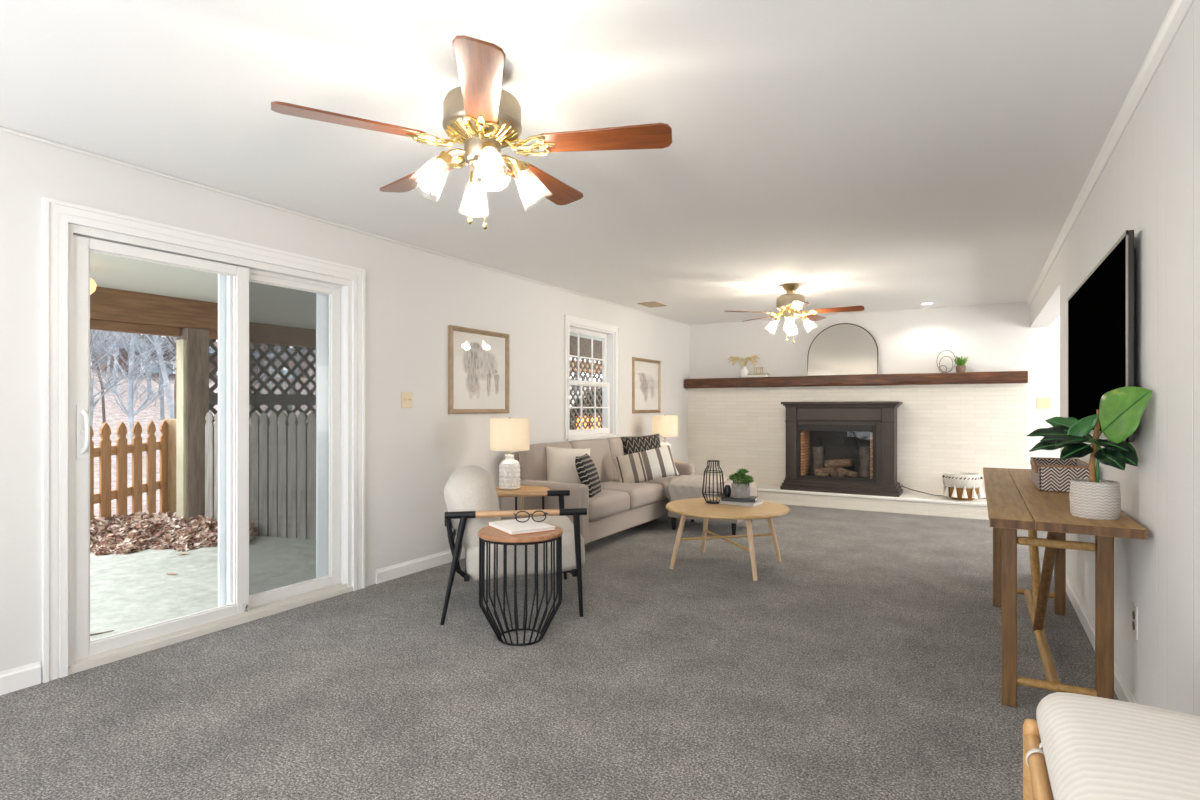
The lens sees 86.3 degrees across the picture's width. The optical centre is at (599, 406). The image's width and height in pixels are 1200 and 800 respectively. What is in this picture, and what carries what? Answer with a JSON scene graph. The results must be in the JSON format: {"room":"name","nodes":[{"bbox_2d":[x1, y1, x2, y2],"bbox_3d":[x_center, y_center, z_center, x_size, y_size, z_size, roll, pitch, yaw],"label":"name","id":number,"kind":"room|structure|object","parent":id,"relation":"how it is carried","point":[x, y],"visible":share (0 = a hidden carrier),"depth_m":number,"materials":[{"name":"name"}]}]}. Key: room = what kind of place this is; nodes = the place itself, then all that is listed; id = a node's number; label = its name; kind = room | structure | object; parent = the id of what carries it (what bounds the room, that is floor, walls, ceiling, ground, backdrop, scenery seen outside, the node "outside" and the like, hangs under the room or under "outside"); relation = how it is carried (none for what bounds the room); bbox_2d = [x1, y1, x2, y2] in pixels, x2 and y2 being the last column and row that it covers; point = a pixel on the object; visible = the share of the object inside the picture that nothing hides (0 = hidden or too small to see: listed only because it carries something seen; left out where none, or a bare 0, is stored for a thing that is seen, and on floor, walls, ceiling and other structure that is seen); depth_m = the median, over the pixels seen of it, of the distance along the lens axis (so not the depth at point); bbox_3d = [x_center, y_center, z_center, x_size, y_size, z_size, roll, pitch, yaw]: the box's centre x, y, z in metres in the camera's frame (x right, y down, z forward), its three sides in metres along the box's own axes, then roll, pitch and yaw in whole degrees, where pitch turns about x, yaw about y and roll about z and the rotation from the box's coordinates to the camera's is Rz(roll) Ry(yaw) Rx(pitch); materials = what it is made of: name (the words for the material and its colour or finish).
{"room":"living room","nodes":[
{"label":"living room","id":0,"kind":"room"},
{"bbox_2d":[0,131,689,681],"bbox_3d":[-1.360,0.015,4.888,0.150,2.410,10.560,0,0,30],"label":"wall","id":1,"kind":"structure","parent":0,"point":[412,295],"depth_m":4.45,"materials":[{"name":"paint"}]},
{"bbox_2d":[0,661,40,694],"bbox_3d":[-3.178,1.173,1.625,0.013,0.095,2.790,0,0,30],"label":"baseboard","id":2,"kind":"structure","parent":1,"relation":"attached to","point":[29,675],"depth_m":2.76,"materials":[{"name":"paint"}]},
{"bbox_2d":[42,197,364,682],"bbox_3d":[-2.029,0.146,3.576,0.022,2.148,1.726,0,0,30],"label":"trim","id":3,"kind":"structure","parent":1,"relation":"attached to","point":[56,214],"depth_m":2.89,"materials":[{"name":"paint"}]},
{"bbox_2d":[68,223,352,674],"bbox_3d":[-2.088,0.190,3.611,0.186,2.060,1.550,0,0,30],"label":"door","id":4,"kind":"structure","parent":1,"relation":"in","point":[333,578],"depth_m":3.63,"materials":[{"name":"white plastic"}]},
{"bbox_2d":[0,126,689,325],"bbox_3d":[-1.290,-1.180,4.847,0.012,0.020,10.260,0,0,30],"label":"trim","id":5,"kind":"structure","parent":1,"relation":"attached to","point":[3,129],"depth_m":3.67,"materials":[{"name":"paint"}]},
{"bbox_2d":[401,392,411,407],"bbox_3d":[-1.400,-0.050,4.654,0.018,0.115,0.105,0,0,30],"label":"light switch","id":6,"kind":"object","parent":1,"relation":"attached to","point":[406,397],"visible":1,"depth_m":4.65,"materials":[{"name":"beige plastic"}]},
{"bbox_2d":[376,547,465,583],"bbox_3d":[-0.271,1.173,6.586,0.013,0.095,5.030,0,0,30],"label":"baseboard","id":7,"kind":"structure","parent":1,"relation":"attached to","point":[388,573],"depth_m":4.71,"materials":[{"name":"paint"}]},
{"bbox_2d":[448,325,508,413],"bbox_3d":[-0.994,-0.293,5.336,0.030,0.697,0.733,0,0,30],"label":"framed picture","id":8,"kind":"object","parent":1,"relation":"attached to","point":[478,360],"visible":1,"depth_m":5.30,"materials":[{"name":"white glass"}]},
{"bbox_2d":[564,315,618,441],"bbox_3d":[-0.070,-0.268,6.920,0.022,1.319,1.114,0,0,30],"label":"trim","id":9,"kind":"structure","parent":1,"relation":"attached to","point":[568,319],"depth_m":6.70,"materials":[{"name":"paint"}]},
{"bbox_2d":[570,324,613,437],"bbox_3d":[-0.145,-0.268,6.964,0.148,1.175,0.970,0,0,30],"label":"window","id":10,"kind":"structure","parent":1,"relation":"in","point":[607,384],"depth_m":7.27,"materials":[{"name":"paint"}]},
{"bbox_2d":[632,357,660,412],"bbox_3d":[0.592,-0.264,8.043,0.030,0.677,0.762,0,0,30],"label":"framed picture","id":11,"kind":"object","parent":1,"relation":"attached to","point":[646,373],"visible":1,"depth_m":8.04,"materials":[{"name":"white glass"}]},
{"bbox_2d":[635,361,657,409],"bbox_3d":[0.588,-0.264,8.046,0.001,0.597,0.682,0,0,30],"label":"print","id":12,"kind":"object","parent":11,"relation":"attached to","point":[646,374],"depth_m":8.04},
{"bbox_2d":[90,252,601,340],"bbox_3d":[-2.119,-1.190,8.717,5.030,0.100,11.100,0,0,30],"label":"ceiling","id":13,"kind":"structure","parent":0,"point":[268,304],"depth_m":6.16,"materials":[{"name":"white paint"}]},
{"bbox_2d":[90,278,96,294],"bbox_3d":[-4.169,-1.018,5.149,0.190,0.245,0.190,0,0,30],"label":"lamp","id":14,"kind":"object","parent":13,"relation":"hanging from","point":[93,285],"visible":0.16,"depth_m":5.15,"materials":[{"name":"yellow"}]},
{"bbox_2d":[209,322,601,372],"bbox_3d":[-2.589,-1.008,12.296,0.140,0.265,11.400,0,0,30],"label":"beam","id":15,"kind":"structure","parent":13,"relation":"attached to","point":[261,333],"depth_m":8.98,"materials":[{"name":"wood"}]},
{"bbox_2d":[209,339,315,426],"bbox_3d":[-3.853,-0.302,10.139,0.060,1.182,4.837,0,0,30],"label":"lattice panel","id":16,"kind":"object","parent":15,"relation":"attached to","point":[256,399],"visible":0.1,"depth_m":8.96,"materials":[{"name":"grey wood"}]},
{"bbox_2d":[0,504,1119,799],"bbox_3d":[1.539,1.280,3.190,6.870,0.120,10.560,0,0,30],"label":"floor","id":17,"kind":"structure","parent":0,"point":[864,662],"depth_m":2.77,"materials":[{"name":"grey carpet"}]},
{"bbox_2d":[440,465,586,624],"bbox_3d":[-0.552,0.801,4.069,0.843,0.842,0.860,0,0,-10],"label":"armchair","id":18,"kind":"object","parent":17,"relation":"on","point":[470,496],"visible":0.71,"depth_m":3.70,"materials":[{"name":"white fabric"}]},
{"bbox_2d":[444,465,500,549],"bbox_3d":[-0.789,0.632,4.027,0.300,0.506,0.781,-15,3,-9],"label":"cushion","id":19,"kind":"object","parent":18,"relation":"on","point":[471,488],"depth_m":3.69,"materials":[{"name":"fabric"}]},
{"bbox_2d":[465,516,584,580],"bbox_3d":[-0.488,0.870,4.081,0.713,0.252,0.780,-4,1,-10],"label":"seat cushion","id":20,"kind":"object","parent":18,"relation":"on","point":[568,539],"depth_m":3.71,"materials":[{"name":"fabric"}]},
{"bbox_2d":[478,524,562,645],"bbox_3d":[-0.418,0.934,3.380,0.444,0.571,0.444,0,0,30],"label":"wire side table","id":21,"kind":"object","parent":17,"relation":"on","point":[487,534],"visible":0.84,"depth_m":3.27,"materials":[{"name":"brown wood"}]},
{"bbox_2d":[488,518,555,535],"bbox_3d":[-0.421,0.637,3.417,0.250,0.022,0.312,0,0,-32],"label":"notebook","id":22,"kind":"object","parent":21,"relation":"on","point":[513,527],"visible":0.82,"depth_m":3.35,"materials":[{"name":"white paper"}]},
{"bbox_2d":[513,510,547,522],"bbox_3d":[-0.387,0.593,3.553,0.189,0.064,0.190,0,0,-8],"label":"eyeglasses","id":23,"kind":"object","parent":22,"relation":"on","point":[546,513],"visible":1,"depth_m":3.46,"materials":[{"name":"black plastic"}]},
{"bbox_2d":[494,485,549,517],"bbox_3d":[-0.637,0.934,5.044,0.490,0.572,0.490,0,0,30],"label":"side table","id":24,"kind":"object","parent":17,"relation":"on","point":[522,487],"visible":0.23,"depth_m":5.03,"materials":[{"name":"brown wood"}]},
{"bbox_2d":[490,417,529,489],"bbox_3d":[-0.713,0.364,5.054,0.312,0.566,0.312,0,0,30],"label":"table lamp","id":25,"kind":"object","parent":24,"relation":"on","point":[509,434],"visible":1,"depth_m":4.96,"materials":[{"name":"beige fabric"}]},
{"bbox_2d":[500,436,694,544],"bbox_3d":[0.109,0.773,6.345,0.863,0.893,2.420,0,0,30],"label":"sofa","id":26,"kind":"object","parent":17,"relation":"on","point":[618,507],"visible":0.57,"depth_m":5.65,"materials":[{"name":"beige fabric"}]},
{"bbox_2d":[519,442,571,480],"bbox_3d":[-0.466,0.564,5.851,0.175,0.474,0.743,-10,-5,30],"label":"cushion","id":27,"kind":"object","parent":26,"relation":"on","point":[533,462],"depth_m":5.58,"materials":[{"name":"beige fabric"}]},
{"bbox_2d":[546,446,589,483],"bbox_3d":[-0.283,0.565,5.729,0.446,0.432,0.215,0,0,-17],"label":"throw pillow","id":28,"kind":"object","parent":26,"relation":"on","point":[561,467],"visible":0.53,"depth_m":5.65,"materials":[{"name":"beige fabric"}]},
{"bbox_2d":[575,453,600,497],"bbox_3d":[-0.100,0.595,5.575,0.191,0.357,0.401,0,0,13],"label":"throw pillow","id":29,"kind":"object","parent":26,"relation":"on","point":[587,472],"visible":0.91,"depth_m":5.43,"materials":[{"name":"black fabric"}]},
{"bbox_2d":[569,438,612,481],"bbox_3d":[-0.102,0.565,6.470,0.175,0.476,0.749,-10,-5,30],"label":"cushion","id":30,"kind":"object","parent":26,"relation":"on","point":[601,450],"depth_m":6.52,"materials":[{"name":"beige fabric"}]},
{"bbox_2d":[589,490,629,520],"bbox_3d":[-0.160,0.850,5.670,0.644,0.200,0.724,0,0,30],"label":"seat cushion","id":31,"kind":"object","parent":26,"relation":"on","point":[606,505],"depth_m":5.51,"materials":[{"name":"beige fabric"}]},
{"bbox_2d":[607,436,636,480],"bbox_3d":[0.260,0.566,7.090,0.175,0.475,0.753,-10,-5,30],"label":"cushion","id":32,"kind":"object","parent":26,"relation":"on","point":[616,448],"depth_m":6.81,"materials":[{"name":"beige fabric"}]},
{"bbox_2d":[601,481,663,508],"bbox_3d":[0.202,0.851,6.291,0.643,0.199,0.725,0,0,30],"label":"seat cushion","id":33,"kind":"object","parent":26,"relation":"on","point":[643,495],"depth_m":6.13,"materials":[{"name":"beige fabric"}]},
{"bbox_2d":[620,434,660,454],"bbox_3d":[0.474,0.515,7.001,0.491,0.440,0.205,0,0,-16],"label":"throw pillow","id":34,"kind":"object","parent":26,"relation":"on","point":[631,445],"visible":0.46,"depth_m":6.96,"materials":[{"name":"black fabric"}]},
{"bbox_2d":[612,445,678,482],"bbox_3d":[0.456,0.595,6.457,0.666,0.424,0.202,0,0,-5],"label":"throw pillow","id":35,"kind":"object","parent":26,"relation":"on","point":[656,463],"visible":0.98,"depth_m":6.39,"materials":[{"name":"fabric"}]},
{"bbox_2d":[615,476,678,498],"bbox_3d":[0.567,0.851,6.910,0.644,0.200,0.725,0,0,30],"label":"seat cushion","id":36,"kind":"object","parent":26,"relation":"on","point":[664,481],"depth_m":6.57,"materials":[{"name":"beige fabric"}]},
{"bbox_2d":[667,479,756,534],"bbox_3d":[1.127,0.973,6.434,0.765,0.494,0.614,0,0,30],"label":"ottoman","id":37,"kind":"object","parent":17,"relation":"on","point":[753,489],"visible":0.19,"depth_m":6.25,"materials":[{"name":"beige fabric"}]},
{"bbox_2d":[668,474,728,501],"bbox_3d":[1.062,0.844,6.463,0.544,0.285,0.696,0,0,30],"label":"throw blanket","id":38,"kind":"object","parent":37,"relation":"on","point":[684,486],"visible":0.63,"depth_m":6.23,"materials":[{"name":"white fabric"}]},
{"bbox_2d":[667,479,756,499],"bbox_3d":[1.127,0.834,6.434,0.764,0.215,0.614,0,0,30],"label":"cushion","id":39,"kind":"object","parent":37,"relation":"on","point":[753,489],"depth_m":6.31,"materials":[{"name":"beige fabric"}]},
{"bbox_2d":[666,498,789,580],"bbox_3d":[0.978,0.994,4.941,0.936,0.459,0.936,0,0,30],"label":"coffee table","id":40,"kind":"object","parent":17,"relation":"on","point":[694,507],"visible":0.91,"depth_m":4.82,"materials":[{"name":"brown wood"}]},
{"bbox_2d":[702,460,724,503],"bbox_3d":[0.904,0.596,5.103,0.182,0.338,0.182,0,0,30],"label":"vase","id":41,"kind":"object","parent":40,"relation":"on","point":[710,501],"visible":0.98,"depth_m":5.07,"materials":[{"name":"black metal"}]},
{"bbox_2d":[718,500,763,506],"bbox_3d":[1.112,0.752,5.062,0.300,0.026,0.200,0,0,36],"label":"book","id":42,"kind":"object","parent":40,"relation":"on","point":[758,502],"visible":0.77,"depth_m":4.97,"materials":[{"name":"white paper"}]},
{"bbox_2d":[721,495,757,502],"bbox_3d":[1.108,0.727,5.076,0.260,0.024,0.180,0,0,20],"label":"book","id":43,"kind":"object","parent":42,"relation":"on","point":[754,499],"visible":0.86,"depth_m":5.00,"materials":[{"name":"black paper"}]},
{"bbox_2d":[724,485,730,496],"bbox_3d":[1.019,0.669,5.111,0.054,0.090,0.054,0,0,30],"label":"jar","id":44,"kind":"object","parent":43,"relation":"on","point":[727,488],"visible":1,"depth_m":5.09,"materials":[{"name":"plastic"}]},
{"bbox_2d":[728,468,753,497],"bbox_3d":[1.133,0.601,5.062,0.218,0.227,0.216,0,0,-6],"label":"succulent pot","id":45,"kind":"object","parent":43,"relation":"on","point":[741,489],"visible":1,"depth_m":5.01,"materials":[{"name":"concrete"}]},
{"bbox_2d":[755,483,988,519],"bbox_3d":[2.886,1.130,7.956,4.075,0.180,0.527,0,0,30],"label":"hearth","id":46,"kind":"object","parent":17,"relation":"on","point":[906,503],"visible":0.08,"depth_m":7.45,"materials":[{"name":"paint"}]},
{"bbox_2d":[780,401,902,496],"bbox_3d":[2.980,0.487,7.929,1.365,1.105,0.475,0,0,30],"label":"electric fireplace","id":47,"kind":"object","parent":46,"relation":"on","point":[832,447],"visible":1,"depth_m":7.87,"materials":[{"name":"brown paint"}]},
{"bbox_2d":[940,472,984,500],"bbox_3d":[4.078,0.894,7.207,0.450,0.292,0.450,0,0,30],"label":"basket","id":48,"kind":"object","parent":46,"relation":"on","point":[964,486],"visible":1,"depth_m":7.08,"materials":[{"name":"white fabric"}]},
{"bbox_2d":[983,467,1147,706],"bbox_3d":[2.275,0.820,3.328,0.464,0.800,2.356,0,0,30],"label":"console table","id":49,"kind":"object","parent":17,"relation":"on","point":[1014,502],"visible":0.91,"depth_m":2.60,"materials":[{"name":"brown wood"}]},
{"bbox_2d":[1030,457,1088,492],"bbox_3d":[2.412,0.348,3.373,0.246,0.144,0.544,0,0,30],"label":"basket","id":50,"kind":"object","parent":49,"relation":"on","point":[1047,474],"visible":0.67,"depth_m":3.17,"materials":[{"name":"beige fabric"}]},
{"bbox_2d":[1027,386,1151,519],"bbox_3d":[1.826,0.174,2.427,0.342,0.492,0.412,0,0,30],"label":"potted plant","id":51,"kind":"object","parent":49,"relation":"on","point":[1120,411],"visible":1,"depth_m":2.38,"materials":[{"name":"green plant"}]},
{"bbox_2d":[1023,694,1199,799],"bbox_3d":[0.962,0.931,1.027,0.429,0.578,1.026,0,0,30],"label":"bench","id":52,"kind":"object","parent":17,"relation":"on","point":[1078,747],"visible":1,"depth_m":1.25,"materials":[{"name":"fabric"}]},
{"bbox_3d":[0.771,0.940,7.685,0.490,0.560,0.490,0,0,30],"label":"side table","id":53,"kind":"object","parent":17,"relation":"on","visible":0},
{"bbox_2d":[652,415,677,451],"bbox_3d":[0.778,0.376,7.657,0.312,0.566,0.312,0,0,30],"label":"table lamp","id":54,"kind":"object","parent":53,"relation":"on","point":[665,426],"visible":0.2,"depth_m":7.53,"materials":[{"name":"beige fabric"}]},
{"bbox_2d":[0,0,1173,324],"bbox_3d":[1.539,-1.240,3.190,6.870,0.100,10.560,0,0,30],"label":"ceiling","id":55,"kind":"structure","parent":0,"point":[875,155],"depth_m":2.63,"materials":[{"name":"white paint"}]},
{"bbox_2d":[271,35,671,228],"bbox_3d":[-0.404,-0.904,2.301,1.284,0.571,1.249,0,0,30],"label":"ceiling fan","id":56,"kind":"object","parent":55,"relation":"hanging from","point":[480,116],"visible":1,"depth_m":2.18,"materials":[{"name":"brown wood"}]},
{"bbox_2d":[446,119,518,148],"bbox_3d":[-0.415,-0.948,2.260,0.254,0.043,0.253,0,0,30],"label":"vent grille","id":57,"kind":"object","parent":56,"relation":"attached to","point":[507,134],"depth_m":2.20,"materials":[{"name":"gold metal"}]},
{"bbox_2d":[637,302,666,306],"bbox_3d":[0.605,-1.186,7.411,0.220,0.008,0.320,0,0,30],"label":"ceiling vent","id":58,"kind":"object","parent":55,"relation":"in","point":[647,304],"visible":1,"depth_m":7.39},
{"bbox_2d":[724,283,864,342],"bbox_3d":[1.899,-0.904,6.226,1.249,0.571,1.284,0,0,30],"label":"ceiling fan","id":59,"kind":"object","parent":55,"relation":"hanging from","point":[789,304],"visible":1,"depth_m":6.15,"materials":[{"name":"brown wood"}]},
{"bbox_2d":[777,306,801,311],"bbox_3d":[1.858,-0.948,6.237,0.254,0.043,0.253,0,0,30],"label":"ceiling fan","id":60,"kind":"object","parent":59,"relation":"attached to","point":[782,308],"depth_m":6.19,"materials":[{"name":"gold metal"}]},
{"bbox_2d":[688,383,1026,497],"bbox_3d":[3.038,0.470,8.216,4.075,1.500,0.070,0,0,30],"label":"wall","id":61,"kind":"structure","parent":0,"point":[942,428],"depth_m":7.79,"materials":[{"name":"brick"}]},
{"bbox_2d":[685,371,1027,387],"bbox_3d":[3.003,-0.331,8.137,4.045,0.134,0.243,0,0,30],"label":"mantel beam","id":62,"kind":"structure","parent":61,"relation":"on","point":[1002,377],"depth_m":7.84,"materials":[{"name":"brown wood"}]},
{"bbox_2d":[728,355,759,377],"bbox_3d":[1.974,-0.555,8.751,0.454,0.315,0.131,0,0,30],"label":"vase","id":63,"kind":"object","parent":62,"relation":"on","point":[744,372],"visible":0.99,"depth_m":8.72,"materials":[{"name":"white ceramic"}]},
{"bbox_2d":[807,323,878,375],"bbox_3d":[3.076,-0.731,8.129,0.855,0.680,0.133,0,0,30],"label":"arched mirror","id":64,"kind":"object","parent":62,"relation":"on","point":[842,348],"visible":0.98,"depth_m":8.12,"materials":[{"name":"silver metal"}]},
{"bbox_2d":[937,350,955,372],"bbox_3d":[4.065,-0.535,7.516,0.200,0.266,0.028,0,0,30],"label":"ring sculpture","id":65,"kind":"object","parent":62,"relation":"on","point":[944,350],"visible":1,"depth_m":7.51,"materials":[{"name":"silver metal"}]},
{"bbox_2d":[953,355,967,371],"bbox_3d":[4.192,-0.502,7.440,0.209,0.208,0.230,0,0,30],"label":"pot","id":66,"kind":"object","parent":62,"relation":"on","point":[960,363],"visible":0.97,"depth_m":7.39,"materials":[{"name":"ceramic"}]},
{"bbox_2d":[690,301,1059,468],"bbox_3d":[4.235,0.015,7.643,6.720,2.410,0.150,0,0,30],"label":"wall","id":67,"kind":"structure","parent":0,"point":[998,337],"depth_m":7.72,"materials":[{"name":"paint"}]},
{"bbox_2d":[1036,398,1050,408],"bbox_3d":[4.943,-0.042,7.130,0.135,0.125,0.018,0,0,30],"label":"light switch","id":68,"kind":"object","parent":67,"relation":"attached to","point":[1041,403],"visible":1,"depth_m":7.13,"materials":[{"name":"beige plastic"}]},
{"bbox_2d":[1030,0,1199,717],"bbox_3d":[2.282,0.015,2.667,0.180,2.410,10.410,0,0,30],"label":"wall","id":69,"kind":"structure","parent":0,"point":[1149,185],"depth_m":2.14,"materials":[{"name":"paint"}]},
{"bbox_2d":[1066,575,1136,704],"bbox_3d":[1.480,1.173,1.491,0.013,0.095,7.270,0,0,30],"label":"baseboard","id":70,"kind":"structure","parent":69,"relation":"attached to","point":[1121,689],"depth_m":3.32,"materials":[{"name":"paint"}]},
{"bbox_2d":[1068,230,1135,441],"bbox_3d":[2.409,-0.263,3.109,0.046,0.785,1.740,0,0,30],"label":"television","id":71,"kind":"object","parent":69,"relation":"attached to","point":[1102,309],"visible":0.72,"depth_m":2.83,"materials":[{"name":"black glass"}]},
{"bbox_2d":[1027,0,1194,305],"bbox_3d":[2.230,-1.163,2.785,0.028,0.055,10.260,0,0,30],"label":"trim","id":72,"kind":"structure","parent":69,"relation":"attached to","point":[1178,11],"depth_m":2.50,"materials":[{"name":"paint"}]},
{"bbox_2d":[1132,602,1137,639],"bbox_3d":[2.041,0.815,2.444,0.009,0.125,0.078,0,0,30],"label":"wall outlet","id":73,"kind":"object","parent":69,"relation":"attached to","point":[1134,606],"visible":1,"depth_m":2.43,"materials":[{"name":"beige plastic"}]},
{"label":"outside","id":74,"kind":"structure","parent":0,"visible":0},
{"bbox_2d":[90,536,315,639],"bbox_3d":[-2.158,1.370,8.798,5.180,0.100,17.000,0,0,30],"label":"patio","id":75,"kind":"structure","parent":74,"point":[134,590],"depth_m":4.93,"materials":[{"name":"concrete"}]},
{"bbox_2d":[163,419,175,512],"bbox_3d":[-5.331,0.735,8.059,0.200,1.170,0.245,0,0,-7],"label":"gate post","id":76,"kind":"object","parent":75,"relation":"on","point":[171,423],"visible":0.27,"depth_m":7.94,"materials":[{"name":"wood"}]},
{"bbox_2d":[90,510,258,555],"bbox_3d":[-4.536,1.235,6.435,2.073,0.228,1.640,0,0,-20],"label":"fallen leaves","id":77,"kind":"object","parent":75,"relation":"on","point":[116,535],"visible":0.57,"depth_m":6.20,"materials":[{"name":"brown plant"}]},
{"bbox_2d":[176,328,208,524],"bbox_3d":[-4.358,0.242,6.845,0.170,2.155,0.255,0,0,30],"label":"porch post","id":78,"kind":"object","parent":75,"relation":"on","point":[192,346],"visible":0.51,"depth_m":6.77,"materials":[{"name":"brown wood"}]},
{"bbox_2d":[90,286,217,336],"bbox_3d":[-4.979,-0.943,5.844,0.180,0.395,3.250,0,0,30],"label":"beam","id":79,"kind":"structure","parent":78,"relation":"on","point":[116,310],"depth_m":6.43,"materials":[{"name":"brown wood"}]},
{"bbox_2d":[205,412,315,539],"bbox_3d":[-2.577,0.685,6.314,3.317,1.270,0.066,0,0,16],"label":"privacy fence","id":80,"kind":"object","parent":75,"relation":"on","point":[282,458],"visible":0.31,"depth_m":6.50,"materials":[{"name":"grey wood"}]},
{"bbox_2d":[570,336,601,429],"bbox_3d":[-0.054,0.097,10.985,0.060,2.473,4.127,0,0,30],"label":"lattice panel","id":81,"kind":"object","parent":75,"relation":"on","point":[584,343],"visible":0.07,"depth_m":10.64,"materials":[{"name":"grey wood"}]},
{"bbox_2d":[570,388,601,429],"bbox_3d":[0.070,0.430,14.569,1.792,1.785,1.750,0,0,30],"label":"tree","id":82,"kind":"object","parent":75,"relation":"on","point":[585,397],"visible":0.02,"depth_m":14.29,"materials":[{"name":"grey plant"}]},
{"bbox_3d":[-0.205,0.970,11.420,0.260,0.700,0.360,0,0,30],"label":"lantern stand","id":83,"kind":"object","parent":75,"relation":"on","visible":0},
{"bbox_2d":[574,414,601,429],"bbox_3d":[-0.205,0.370,11.420,0.340,0.500,0.460,0,0,30],"label":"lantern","id":84,"kind":"object","parent":83,"relation":"on","point":[575,415],"visible":0.13,"depth_m":11.27,"materials":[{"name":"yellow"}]},
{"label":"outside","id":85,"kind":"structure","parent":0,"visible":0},
{"bbox_2d":[91,350,593,517],"bbox_3d":[-15.834,-5.205,38.253,54.000,13.150,70.000,0,0,30],"label":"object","id":86,"kind":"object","parent":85,"point":[114,416],"depth_m":19.31,"materials":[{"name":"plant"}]},
{"bbox_2d":[90,330,122,361],"bbox_3d":[-10.576,-1.842,12.715,1.988,6.253,2.015,0,0,8],"label":"bare tree","id":87,"kind":"object","parent":86,"relation":"on","point":[90,330],"visible":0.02,"depth_m":13.13,"materials":[{"name":"grey plant"}]},
{"bbox_2d":[92,330,122,382],"bbox_3d":[-18.683,-4.275,24.658,2.912,7.583,2.155,0,0,-37],"label":"bare tree","id":88,"kind":"object","parent":86,"relation":"on","point":[109,357],"visible":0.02,"depth_m":24.38,"materials":[{"name":"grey plant"}]},
{"bbox_2d":[93,331,122,393],"bbox_3d":[-17.817,-3.908,23.355,2.646,7.477,2.312,0,0,15],"label":"bare tree","id":89,"kind":"object","parent":86,"relation":"on","point":[115,354],"visible":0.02,"depth_m":23.22,"materials":[{"name":"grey plant"}]},
{"bbox_2d":[90,330,146,427],"bbox_3d":[-9.270,-2.055,11.162,2.231,7.042,2.447,0,0,22],"label":"bare tree","id":90,"kind":"object","parent":86,"relation":"on","point":[92,404],"visible":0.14,"depth_m":11.46,"materials":[{"name":"grey plant"}]},
{"bbox_2d":[90,329,150,422],"bbox_3d":[-11.629,-2.630,14.320,2.033,7.450,2.762,0,0,-17],"label":"bare tree","id":91,"kind":"object","parent":86,"relation":"on","point":[97,368],"visible":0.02,"depth_m":14.83,"materials":[{"name":"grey plant"}]},
{"bbox_2d":[90,420,167,520],"bbox_3d":[-5.255,0.740,6.896,0.068,1.160,2.202,0,0,-7],"label":"picket fence","id":92,"kind":"object","parent":86,"relation":"on","point":[121,449],"visible":0.58,"depth_m":7.09,"materials":[{"name":"brown wood"}]},
{"bbox_2d":[99,330,161,402],"bbox_3d":[-14.029,-3.070,19.140,2.538,7.032,2.630,0,0,34],"label":"bare tree","id":93,"kind":"object","parent":86,"relation":"on","point":[99,330],"visible":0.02,"depth_m":19.63,"materials":[{"name":"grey plant"}]},
{"bbox_2d":[91,331,175,443],"bbox_3d":[-9.008,-1.697,12.699,2.011,6.159,1.852,0,0,-44],"label":"bare tree","id":94,"kind":"object","parent":86,"relation":"on","point":[131,388],"visible":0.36,"depth_m":12.61,"materials":[{"name":"grey plant"}]},
{"bbox_2d":[126,333,175,419],"bbox_3d":[-12.794,-2.865,18.296,2.332,7.092,3.193,0,0,-8],"label":"bare tree","id":95,"kind":"object","parent":86,"relation":"on","point":[162,414],"visible":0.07,"depth_m":18.99,"materials":[{"name":"grey plant"}]},
{"bbox_2d":[124,335,178,399],"bbox_3d":[-16.334,-3.910,23.286,2.862,7.936,2.450,0,0,36],"label":"bare tree","id":96,"kind":"object","parent":86,"relation":"on","point":[149,389],"visible":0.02,"depth_m":22.94,"materials":[{"name":"grey plant"}]},
{"bbox_2d":[136,334,178,371],"bbox_3d":[-10.537,-2.718,16.272,2.490,7.532,2.501,0,0,-28],"label":"bare tree","id":97,"kind":"object","parent":86,"relation":"on","point":[169,364],"visible":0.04,"depth_m":16.45,"materials":[{"name":"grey plant"}]},
{"bbox_2d":[144,334,175,418],"bbox_3d":[-9.694,-3.388,13.316,3.504,9.440,2.854,0,0,-32],"label":"bare tree","id":98,"kind":"object","parent":86,"relation":"on","point":[156,337],"visible":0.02,"depth_m":14.06,"materials":[{"name":"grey plant"}]},
{"bbox_2d":[158,335,178,418],"bbox_3d":[-7.636,-2.921,12.251,2.454,8.828,2.749,0,0,-10],"label":"bare tree","id":99,"kind":"object","parent":86,"relation":"on","point":[173,343],"visible":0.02,"depth_m":11.91,"materials":[{"name":"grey plant"}]},
{"bbox_2d":[90,330,307,377],"bbox_3d":[-23.281,-4.780,32.070,11.000,8.800,14.600,0,0,30],"label":"house","id":100,"kind":"structure","parent":86,"relation":"on","point":[291,364],"depth_m":29.96,"materials":[{"name":"brick"}]},
{"bbox_2d":[251,349,278,410],"bbox_3d":[-12.220,-2.708,23.935,1.895,6.317,2.398,0,0,6],"label":"bare tree","id":101,"kind":"object","parent":86,"relation":"on","point":[263,374],"visible":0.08,"depth_m":23.57,"materials":[{"name":"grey plant"}]},
{"bbox_2d":[249,343,294,408],"bbox_3d":[-8.339,-3.204,15.522,2.993,9.016,2.959,0,0,2],"label":"bare tree","id":102,"kind":"object","parent":86,"relation":"on","point":[262,346],"visible":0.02,"depth_m":15.90,"materials":[{"name":"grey plant"}]},
{"bbox_2d":[255,343,291,413],"bbox_3d":[-10.375,-2.855,21.035,2.494,7.416,2.467,0,0,9],"label":"bare tree","id":103,"kind":"object","parent":86,"relation":"on","point":[272,369],"visible":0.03,"depth_m":20.81,"materials":[{"name":"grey plant"}]},
{"bbox_2d":[286,346,314,422],"bbox_3d":[-5.932,-2.059,13.591,2.652,7.120,2.273,0,0,-10],"label":"bare tree","id":104,"kind":"object","parent":86,"relation":"on","point":[298,357],"visible":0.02,"depth_m":13.41,"materials":[{"name":"grey plant"}]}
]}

